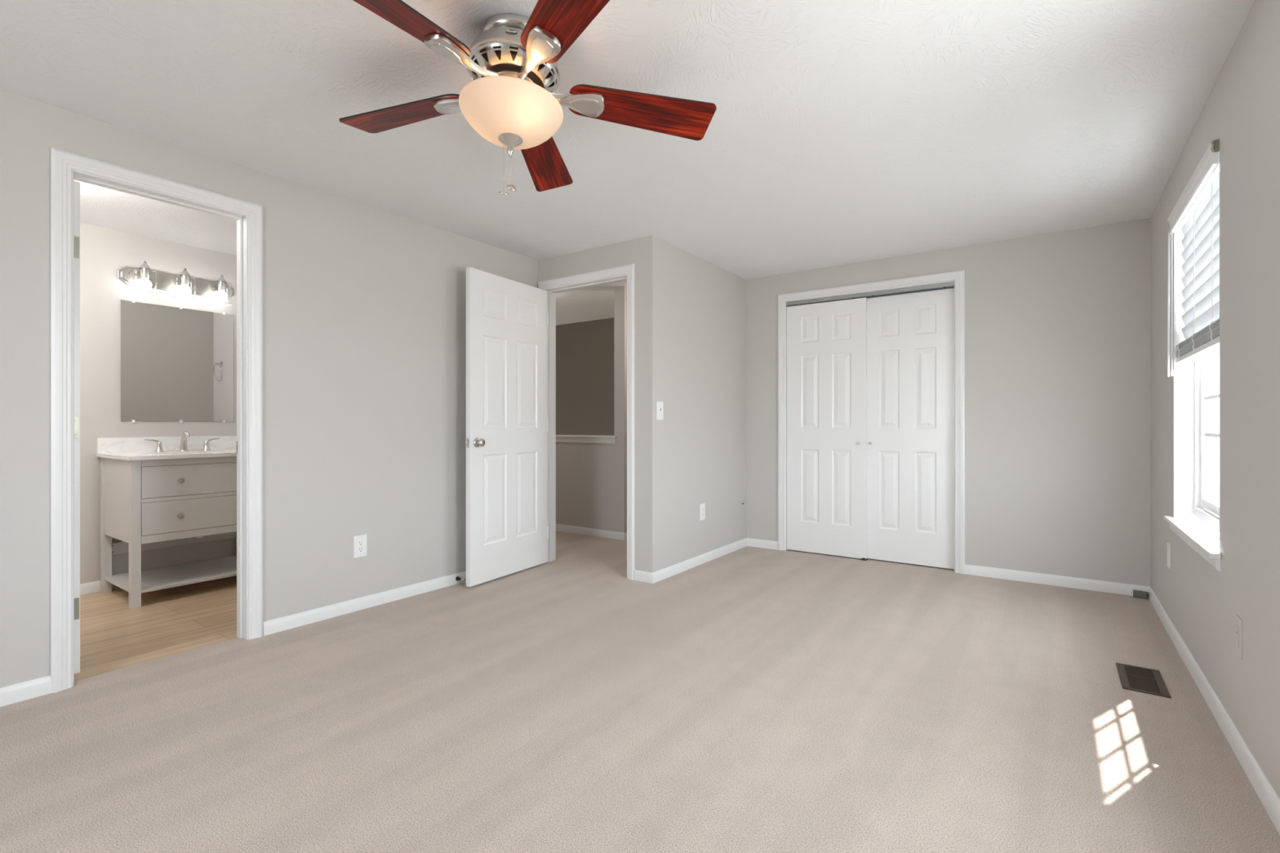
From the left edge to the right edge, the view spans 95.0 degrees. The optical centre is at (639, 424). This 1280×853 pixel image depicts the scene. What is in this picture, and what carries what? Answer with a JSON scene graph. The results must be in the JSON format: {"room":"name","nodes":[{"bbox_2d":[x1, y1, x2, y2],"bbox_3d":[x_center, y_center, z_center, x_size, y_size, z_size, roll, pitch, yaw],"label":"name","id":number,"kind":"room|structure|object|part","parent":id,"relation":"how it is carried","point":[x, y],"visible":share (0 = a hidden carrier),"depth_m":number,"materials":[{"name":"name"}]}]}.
{"room":"empty bedroom","nodes":[
{"label":"empty bedroom","id":0,"kind":"room"},
{"bbox_2d":[80,222,236,583],"bbox_3d":[-3.505,-0.098,3.639,0.100,2.386,2.730,0,0,35],"label":"wall","id":1,"kind":"structure","parent":0,"point":[104,251],"depth_m":3.75,"materials":[{"name":"beige paint"}]},
{"bbox_2d":[80,581,120,595],"bbox_3d":[-3.459,1.021,3.606,0.012,0.067,2.530,0,0,35],"label":"baseboard","id":2,"kind":"structure","parent":1,"relation":"attached to","point":[92,587],"depth_m":3.66,"materials":[{"name":"white paint"}]},
{"bbox_2d":[117,261,233,305],"bbox_3d":[-3.097,-0.950,3.983,0.172,0.204,0.650,0,0,35],"label":"vanity light","id":3,"kind":"object","parent":1,"relation":"attached to","point":[143,277],"visible":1,"depth_m":3.96,"materials":[{"name":"silver metal"}]},
{"bbox_2d":[140,267,149,279],"bbox_3d":[-3.199,-0.973,3.793,0.042,0.062,0.042,0,0,35],"label":"socket","id":4,"kind":"object","parent":3,"relation":"attached to","point":[144,272],"depth_m":3.78,"materials":[{"name":"silver metal"}]},
{"bbox_3d":[-3.224,-0.999,3.811,0.122,0.108,0.060,0,0,35],"label":"lamp arm","id":5,"kind":"part","parent":3,"relation":"part of","materials":[{"name":"silver metal"}]},
{"bbox_3d":[-3.199,-0.907,3.793,0.068,0.071,0.068,0,0,35],"label":"bulb","id":6,"kind":"part","parent":3,"relation":"part of","materials":[{"name":"white glass"}]},
{"bbox_3d":[-3.101,-0.999,3.986,0.122,0.108,0.060,0,0,35],"label":"lamp arm","id":7,"kind":"part","parent":3,"relation":"part of","materials":[{"name":"silver metal"}]},
{"bbox_3d":[-3.076,-0.907,3.968,0.068,0.071,0.068,0,0,35],"label":"bulb","id":8,"kind":"part","parent":3,"relation":"part of","materials":[{"name":"white glass"}]},
{"bbox_2d":[181,275,189,284],"bbox_3d":[-3.076,-0.973,3.968,0.042,0.062,0.042,0,0,35],"label":"socket","id":9,"kind":"object","parent":3,"relation":"attached to","point":[184,278],"depth_m":3.95,"materials":[{"name":"silver metal"}]},
{"bbox_3d":[-2.978,-0.999,4.161,0.122,0.108,0.060,0,0,35],"label":"lamp arm","id":10,"kind":"part","parent":3,"relation":"part of","materials":[{"name":"silver metal"}]},
{"bbox_2d":[217,280,225,290],"bbox_3d":[-2.953,-0.973,4.143,0.042,0.062,0.042,0,0,35],"label":"socket","id":11,"kind":"object","parent":3,"relation":"attached to","point":[221,284],"depth_m":4.13,"materials":[{"name":"silver metal"}]},
{"bbox_3d":[-2.953,-0.907,4.143,0.068,0.071,0.068,0,0,35],"label":"bulb","id":12,"kind":"part","parent":3,"relation":"part of","materials":[{"name":"white glass"}]},
{"bbox_2d":[120,299,233,422],"bbox_3d":[-3.158,-0.409,4.037,0.010,0.800,0.636,0,0,35],"label":"wall mirror","id":13,"kind":"object","parent":1,"relation":"attached to","point":[177,363],"visible":1,"depth_m":4.01,"materials":[{"name":"white mirror"}]},
{"bbox_2d":[0,88,538,688],"bbox_3d":[-2.151,-0.098,2.590,0.115,2.386,4.869,0,0,35],"label":"wall","id":14,"kind":"structure","parent":0,"point":[364,307],"depth_m":3.08,"materials":[{"name":"beige paint"}]},
{"bbox_2d":[0,675,51,706],"bbox_3d":[-2.864,1.011,1.463,0.012,0.067,2.005,0,0,35],"label":"baseboard","id":15,"kind":"structure","parent":14,"relation":"attached to","point":[40,686],"depth_m":2.22,"materials":[{"name":"white paint"}]},
{"bbox_2d":[74,181,79,673],"bbox_3d":[-2.568,0.014,2.620,0.608,2.038,0.089,0,0,35],"label":"door","id":16,"kind":"structure","parent":14,"relation":"in","point":[77,184],"depth_m":2.43,"materials":[{"name":"white paint"}]},
{"bbox_2d":[50,146,262,693],"bbox_3d":[-2.074,-0.013,2.585,0.017,2.124,0.747,0,0,35],"label":"trim","id":17,"kind":"structure","parent":14,"relation":"attached to","point":[62,162],"depth_m":2.32,"materials":[{"name":"white paint"}]},
{"bbox_2d":[71,168,248,686],"bbox_3d":[-2.128,0.014,2.623,0.115,2.082,0.652,0,0,35],"label":"trim","id":18,"kind":"structure","parent":14,"relation":"attached to","point":[242,219],"depth_m":2.85,"materials":[{"name":"white paint"}]},
{"bbox_2d":[353,534,366,558],"bbox_3d":[-1.575,0.688,3.305,0.007,0.122,0.076,0,0,35],"label":"power outlet","id":19,"kind":"object","parent":14,"relation":"attached to","point":[359,541],"visible":1,"depth_m":3.30,"materials":[{"name":"white plastic"}]},
{"bbox_2d":[357,539,363,552],"bbox_3d":[-1.573,0.688,3.304,0.002,0.067,0.034,0,0,35],"label":"receptacle","id":20,"kind":"object","parent":19,"relation":"attached to","point":[360,542],"depth_m":3.30,"materials":[{"name":"white plastic"}]},
{"bbox_2d":[262,571,466,635],"bbox_3d":[-1.313,1.011,3.674,0.012,0.067,1.902,0,0,35],"label":"baseboard","id":21,"kind":"structure","parent":14,"relation":"attached to","point":[285,623],"depth_m":3.28,"materials":[{"name":"white paint"}]},
{"bbox_2d":[455,576,465,581],"bbox_3d":[-1.165,1.009,3.813,0.070,0.026,0.026,0,0,35],"label":"door stop","id":22,"kind":"object","parent":21,"relation":"attached to","point":[457,578],"visible":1,"depth_m":3.81,"materials":[{"name":"silver metal"}]},
{"bbox_2d":[555,317,613,435],"bbox_3d":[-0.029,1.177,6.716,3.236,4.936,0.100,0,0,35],"label":"wall","id":23,"kind":"structure","parent":0,"point":[584,350],"depth_m":7.09,"materials":[{"name":"beige paint"}]},
{"bbox_2d":[555,286,626,533],"bbox_3d":[-0.988,-0.083,5.944,2.153,2.356,0.115,0,0,35],"label":"wall","id":24,"kind":"structure","parent":0,"point":[591,478],"depth_m":5.42,"materials":[{"name":"beige paint"}]},
{"bbox_2d":[555,435,617,443],"bbox_3d":[-1.024,0.143,5.968,2.068,0.068,0.157,0,0,35],"label":"trim","id":25,"kind":"structure","parent":24,"relation":"attached to","point":[559,438],"depth_m":5.53,"materials":[{"name":"white paint"}]},
{"bbox_2d":[555,524,626,540],"bbox_3d":[-0.987,1.011,5.936,2.165,0.067,0.127,0,0,35],"label":"baseboard","id":26,"kind":"structure","parent":24,"relation":"attached to","point":[559,527],"depth_m":5.48,"materials":[{"name":"white paint"}]},
{"bbox_2d":[538,235,662,573],"bbox_3d":[-0.312,-0.098,4.203,1.042,2.386,0.115,0,0,35],"label":"wall","id":27,"kind":"structure","parent":0,"point":[646,252],"depth_m":3.90,"materials":[{"name":"beige paint"}]},
{"bbox_2d":[464,266,548,586],"bbox_3d":[-0.900,0.019,4.055,0.143,2.024,0.790,0,0,30],"label":"door","id":28,"kind":"structure","parent":27,"relation":"in","point":[507,320],"depth_m":3.99,"materials":[{"name":"white paint"}]},
{"bbox_3d":[-1.093,0.120,3.716,0.023,0.058,0.009,0,0,30],"label":"latch plate","id":29,"kind":"part","parent":28,"relation":"part of","materials":[{"name":"silver metal"}]},
{"bbox_3d":[-1.022,0.119,3.750,0.054,0.062,0.062,0,0,30],"label":"knob","id":30,"kind":"part","parent":28,"relation":"part of","materials":[{"name":"silver metal"}]},
{"bbox_2d":[544,274,626,563],"bbox_3d":[-0.369,0.011,4.243,0.801,2.077,0.115,0,0,35],"label":"trim","id":31,"kind":"structure","parent":27,"relation":"attached to","point":[551,292],"depth_m":4.46,"materials":[{"name":"white paint"}]},
{"bbox_2d":[537,263,635,580],"bbox_3d":[-0.405,-0.013,4.188,0.893,2.124,0.017,0,0,35],"label":"trim","id":32,"kind":"structure","parent":27,"relation":"attached to","point":[628,269],"depth_m":3.94,"materials":[{"name":"white paint"}]},
{"bbox_2d":[0,0,1254,324],"bbox_3d":[-0.839,-1.291,3.081,6.286,0.100,7.380,0,0,35],"label":"ceiling","id":33,"kind":"structure","parent":0,"point":[839,132],"depth_m":2.29,"materials":[{"name":"white paint"}]},
{"bbox_2d":[338,0,716,195],"bbox_3d":[-0.361,-0.979,1.882,1.246,0.524,1.304,0,0,-15],"label":"ceiling fan","id":34,"kind":"object","parent":33,"relation":"hanging from","point":[510,101],"visible":1,"depth_m":1.80,"materials":[{"name":"red wood"}]},
{"bbox_3d":[-0.799,-1.072,2.026,0.490,0.006,0.161,0,10,22],"label":"blade","id":35,"kind":"part","parent":34,"relation":"part of","materials":[{"name":"red wood"}]},
{"bbox_3d":[-0.673,-1.105,1.546,0.161,0.006,0.490,16,6,39],"label":"blade","id":36,"kind":"part","parent":34,"relation":"part of","materials":[{"name":"brown wood"}]},
{"bbox_3d":[-0.428,-0.822,1.846,0.003,0.180,0.003,0,0,17],"label":"pull chain","id":37,"kind":"part","parent":34,"relation":"part of","materials":[{"name":"silver metal"}]},
{"bbox_3d":[-0.408,-0.952,1.862,0.324,0.106,0.324,-1,-5,35],"label":"lamp shade","id":38,"kind":"part","parent":34,"relation":"part of","materials":[{"name":"white glass"}]},
{"bbox_3d":[-0.380,-1.041,2.292,0.161,0.006,0.490,-13,-5,2],"label":"blade","id":39,"kind":"part","parent":34,"relation":"part of","materials":[{"name":"brown wood"}]},
{"bbox_3d":[-0.177,-1.094,1.515,0.161,0.006,0.490,20,-14,-30],"label":"blade","id":40,"kind":"part","parent":34,"relation":"part of","materials":[{"name":"brown wood"}]},
{"bbox_3d":[0.004,-1.055,1.977,0.490,0.006,0.161,3,-19,-14],"label":"blade","id":41,"kind":"part","parent":34,"relation":"part of","materials":[{"name":"red wood"}]},
{"bbox_2d":[0,530,1279,852],"bbox_3d":[-0.824,1.065,2.964,5.827,0.040,6.905,0,0,35],"label":"floor","id":42,"kind":"structure","parent":0,"point":[748,699],"depth_m":2.04,"materials":[{"name":"beige carpet"}]},
{"bbox_2d":[100,456,236,608],"bbox_3d":[-2.905,0.631,3.830,0.629,0.848,0.792,0,0,35],"label":"vanity cabinet","id":43,"kind":"object","parent":42,"relation":"on","point":[146,504],"visible":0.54,"depth_m":3.58,"materials":[{"name":"grey paint"}]},
{"bbox_3d":[-3.358,0.631,3.692,0.046,0.848,0.046,0,0,35],"label":"leg","id":44,"kind":"part","parent":43,"relation":"part of","materials":[{"name":"grey paint"}]},
{"bbox_3d":[-2.902,0.631,3.372,0.046,0.848,0.046,0,0,35],"label":"leg","id":45,"kind":"part","parent":43,"relation":"part of","materials":[{"name":"grey paint"}]},
{"bbox_2d":[96,435,236,460],"bbox_3d":[-2.914,0.210,3.836,0.639,0.245,0.820,0,0,35],"label":"countertop","id":46,"kind":"structure","parent":43,"relation":"on","point":[119,448],"depth_m":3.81,"materials":[{"name":"white stone"}]},
{"bbox_2d":[144,431,220,452],"bbox_3d":[-3.068,0.116,3.959,0.120,0.135,0.421,0,0,35],"label":"faucet","id":47,"kind":"object","parent":46,"relation":"on","point":[183,447],"visible":1,"depth_m":3.96,"materials":[{"name":"silver metal"}]},
{"bbox_2d":[144,439,164,452],"bbox_3d":[-3.183,0.141,3.846,0.052,0.086,0.104,0,0,35],"label":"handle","id":48,"kind":"object","parent":47,"relation":"on","point":[159,447],"depth_m":3.85,"materials":[{"name":"silver metal"}]},
{"bbox_3d":[-3.068,0.116,3.959,0.120,0.135,0.060,0,0,35],"label":"spout","id":49,"kind":"part","parent":47,"relation":"part of","materials":[{"name":"silver metal"}]},
{"bbox_2d":[201,437,220,450],"bbox_3d":[-3.001,0.141,4.105,0.052,0.086,0.104,0,0,35],"label":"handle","id":50,"kind":"object","parent":47,"relation":"on","point":[206,447],"depth_m":4.08,"materials":[{"name":"silver metal"}]},
{"bbox_2d":[105,555,236,593],"bbox_3d":[-2.915,0.968,3.837,0.577,0.018,0.768,0,0,35],"label":"shelf","id":51,"kind":"object","parent":43,"relation":"attached to","point":[171,576],"depth_m":3.73,"materials":[{"name":"grey paint"}]},
{"bbox_3d":[-3.156,0.792,4.006,0.018,0.075,0.700,0,0,35],"label":"rail","id":52,"kind":"part","parent":43,"relation":"part of","materials":[{"name":"grey paint"}]},
{"bbox_3d":[-2.755,0.551,3.522,0.028,0.031,0.031,0,0,35],"label":"knob","id":53,"kind":"part","parent":43,"relation":"part of","materials":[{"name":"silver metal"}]},
{"bbox_3d":[-2.755,0.339,3.522,0.028,0.031,0.031,0,0,35],"label":"knob","id":54,"kind":"part","parent":43,"relation":"part of","materials":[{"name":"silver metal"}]},
{"bbox_3d":[-2.679,0.551,3.671,0.019,0.188,0.696,0,0,35],"label":"drawer","id":55,"kind":"part","parent":43,"relation":"part of","materials":[{"name":"grey paint"}]},
{"bbox_3d":[-2.679,0.339,3.671,0.019,0.183,0.696,0,0,35],"label":"drawer","id":56,"kind":"part","parent":43,"relation":"part of","materials":[{"name":"grey paint"}]},
{"bbox_2d":[1132,588,1148,598],"bbox_3d":[3.016,1.022,3.528,0.099,0.042,0.040,0,0,35],"label":"junction box","id":57,"kind":"object","parent":42,"relation":"on","point":[1144,594],"visible":0.95,"depth_m":3.52,"materials":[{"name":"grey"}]},
{"bbox_2d":[1115,662,1170,697],"bbox_3d":[2.047,1.042,2.396,0.143,0.006,0.296,0,0,35],"label":"floor vent","id":58,"kind":"object","parent":42,"relation":"in","point":[1135,678],"visible":1,"depth_m":2.38,"materials":[{"name":"brown metal"}]},
{"bbox_2d":[662,240,746,568],"bbox_3d":[0.700,-0.098,4.838,0.115,2.386,2.086,0,0,35],"label":"wall","id":59,"kind":"structure","parent":0,"point":[704,303],"depth_m":4.40,"materials":[{"name":"beige paint"}]},
{"bbox_2d":[656,401,663,419],"bbox_3d":[0.136,-0.089,3.926,0.010,0.122,0.076,0,0,35],"label":"light switch","id":60,"kind":"object","parent":59,"relation":"attached to","point":[660,405],"visible":1,"depth_m":3.92,"materials":[{"name":"white plastic"}]},
{"bbox_3d":[0.136,-0.089,3.926,0.002,0.067,0.034,0,0,35],"label":"switch frame","id":61,"kind":"part","parent":60,"relation":"part of","materials":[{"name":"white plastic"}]},
{"bbox_2d":[634,537,746,583],"bbox_3d":[0.443,1.011,4.482,0.151,0.067,1.463,0,0,35],"label":"baseboard","id":62,"kind":"structure","parent":59,"relation":"attached to","point":[639,575],"depth_m":4.20,"materials":[{"name":"white paint"}]},
{"bbox_2d":[699,502,705,520],"bbox_3d":[0.470,0.659,4.405,0.007,0.122,0.076,0,0,35],"label":"power outlet","id":63,"kind":"object","parent":59,"relation":"attached to","point":[702,506],"visible":1,"depth_m":4.40,"materials":[{"name":"white plastic"}]},
{"bbox_2d":[740,496,744,511],"bbox_3d":[0.870,0.673,4.966,0.016,0.122,0.076,0,0,35],"label":"outlet","id":64,"kind":"object","parent":59,"relation":"attached to","point":[742,498],"visible":1,"depth_m":4.97,"materials":[{"name":"beige paint"}]},
{"bbox_2d":[746,217,1150,586],"bbox_3d":[2.026,-0.098,4.335,2.635,2.386,0.115,0,0,35],"label":"wall","id":65,"kind":"structure","parent":0,"point":[1057,325],"depth_m":3.85,"materials":[{"name":"beige paint"}]},
{"bbox_2d":[746,537,777,550],"bbox_3d":[1.029,1.011,4.957,0.287,0.067,0.012,0,0,35],"label":"baseboard","id":66,"kind":"structure","parent":65,"relation":"attached to","point":[764,544],"depth_m":4.95,"materials":[{"name":"white paint"}]},
{"bbox_2d":[786,281,954,306],"bbox_3d":[1.740,-0.991,4.533,1.230,0.034,0.080,0,0,35],"label":"door track","id":67,"kind":"object","parent":65,"relation":"attached to","point":[948,285],"visible":0.92,"depth_m":4.45,"materials":[{"name":"silver metal"}]},
{"bbox_2d":[786,297,866,559],"bbox_3d":[1.473,0.033,4.675,0.629,2.003,0.059,0,0,35],"label":"door","id":68,"kind":"structure","parent":67,"relation":"hanging from","point":[827,341],"depth_m":4.66,"materials":[{"name":"white paint"}]},
{"bbox_2d":[866,288,954,568],"bbox_3d":[1.988,0.033,4.368,0.633,2.003,0.049,0,0,35],"label":"door","id":69,"kind":"structure","parent":67,"relation":"hanging from","point":[910,337],"depth_m":4.34,"materials":[{"name":"white paint"}]},
{"bbox_2d":[777,269,964,573],"bbox_3d":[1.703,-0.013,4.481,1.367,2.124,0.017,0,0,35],"label":"trim","id":70,"kind":"structure","parent":65,"relation":"attached to","point":[958,276],"depth_m":4.23,"materials":[{"name":"white paint"}]},
{"bbox_2d":[964,564,1150,597],"bbox_3d":[2.666,1.011,3.809,0.984,0.067,0.012,0,0,35],"label":"baseboard","id":71,"kind":"structure","parent":65,"relation":"attached to","point":[999,573],"depth_m":3.79,"materials":[{"name":"white paint"}]},
{"bbox_2d":[1150,0,1279,799],"bbox_3d":[1.573,-0.098,1.251,0.165,2.386,6.955,0,0,35],"label":"wall","id":72,"kind":"structure","parent":0,"point":[1242,108],"depth_m":1.85,"materials":[{"name":"beige paint"}]},
{"bbox_2d":[1167,542,1170,568],"bbox_3d":[2.673,0.665,2.968,0.006,0.122,0.076,0,0,35],"label":"blank plate","id":73,"kind":"object","parent":72,"relation":"attached to","point":[1168,544],"visible":1,"depth_m":2.96,"materials":[{"name":"white plastic"}]},
{"bbox_2d":[1173,226,1194,518],"bbox_3d":[2.359,-0.278,2.450,0.073,1.466,0.962,0,0,35],"label":"trim","id":74,"kind":"structure","parent":72,"relation":"attached to","point":[1184,373],"depth_m":2.85,"materials":[{"name":"white paint"}]},
{"bbox_2d":[1164,515,1221,559],"bbox_3d":[2.348,0.465,2.463,0.103,0.020,1.040,0,0,35],"label":"window sill","id":75,"kind":"structure","parent":72,"relation":"attached to","point":[1207,541],"depth_m":2.42,"materials":[{"name":"white paint"}]},
{"bbox_2d":[1166,138,1219,377],"bbox_3d":[2.349,-0.620,2.458,0.098,0.780,0.970,0,0,35],"label":"window blind","id":76,"kind":"object","parent":72,"relation":"attached to","point":[1197,210],"visible":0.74,"depth_m":2.46,"materials":[{"name":"white plastic"}]},
{"bbox_3d":[2.566,-0.585,2.831,0.012,0.710,0.012,0,0,-10],"label":"lift cord","id":77,"kind":"part","parent":76,"relation":"part of","materials":[{"name":"white fabric"}]},
{"bbox_3d":[2.553,-0.631,2.731,0.077,0.648,0.016,0,0,35],"label":"ladder cord","id":78,"kind":"part","parent":76,"relation":"part of","materials":[{"name":"white fabric"}]},
{"bbox_3d":[2.358,-0.631,2.453,0.077,0.648,0.016,0,0,35],"label":"ladder cord","id":79,"kind":"part","parent":76,"relation":"part of","materials":[{"name":"white fabric"}]},
{"bbox_3d":[2.357,-0.305,2.450,0.062,0.024,0.910,0,0,35],"label":"rail","id":80,"kind":"part","parent":76,"relation":"part of","materials":[{"name":"white plastic"}]},
{"bbox_3d":[2.358,-0.975,2.450,0.045,0.050,0.910,0,0,35],"label":"head rail","id":81,"kind":"part","parent":76,"relation":"part of","materials":[{"name":"white plastic"}]},
{"bbox_3d":[2.163,-0.631,2.174,0.077,0.648,0.016,0,0,35],"label":"ladder cord","id":82,"kind":"part","parent":76,"relation":"part of","materials":[{"name":"white fabric"}]},
{"bbox_2d":[1168,524,1220,571],"bbox_3d":[2.324,0.497,2.480,0.018,0.045,1.006,0,0,35],"label":"trim","id":83,"kind":"structure","parent":72,"relation":"attached to","point":[1215,563],"depth_m":2.29,"materials":[{"name":"white paint"}]},
{"bbox_2d":[1194,351,1219,531],"bbox_3d":[2.422,-0.286,2.405,0.089,1.449,0.960,0,0,35],"label":"window","id":84,"kind":"structure","parent":72,"relation":"in","point":[1206,369],"depth_m":2.75,"materials":[{"name":"glass"}]},
{"bbox_3d":[2.413,-0.048,2.411,0.028,0.884,0.898,0,0,35],"label":"sash","id":85,"kind":"part","parent":84,"relation":"part of","materials":[{"name":"white plastic"}]},
{"bbox_2d":[1148,586,1279,835],"bbox_3d":[1.313,1.011,1.036,0.012,0.067,6.105,0,0,35],"label":"baseboard","id":86,"kind":"structure","parent":72,"relation":"attached to","point":[1269,799],"depth_m":1.95,"materials":[{"name":"white paint"}]},
{"bbox_2d":[1234,613,1242,658],"bbox_3d":[1.894,0.672,1.859,0.007,0.122,0.076,0,0,35],"label":"outlet","id":87,"kind":"object","parent":72,"relation":"attached to","point":[1237,620],"visible":1,"depth_m":1.85,"materials":[{"name":"white plastic"}]},
{"bbox_2d":[1235,624,1239,648],"bbox_3d":[1.893,0.672,1.860,0.002,0.067,0.034,0,0,35],"label":"receptacle","id":88,"kind":"object","parent":87,"relation":"attached to","point":[1237,626],"depth_m":1.86,"materials":[{"name":"white plastic"}]}
]}

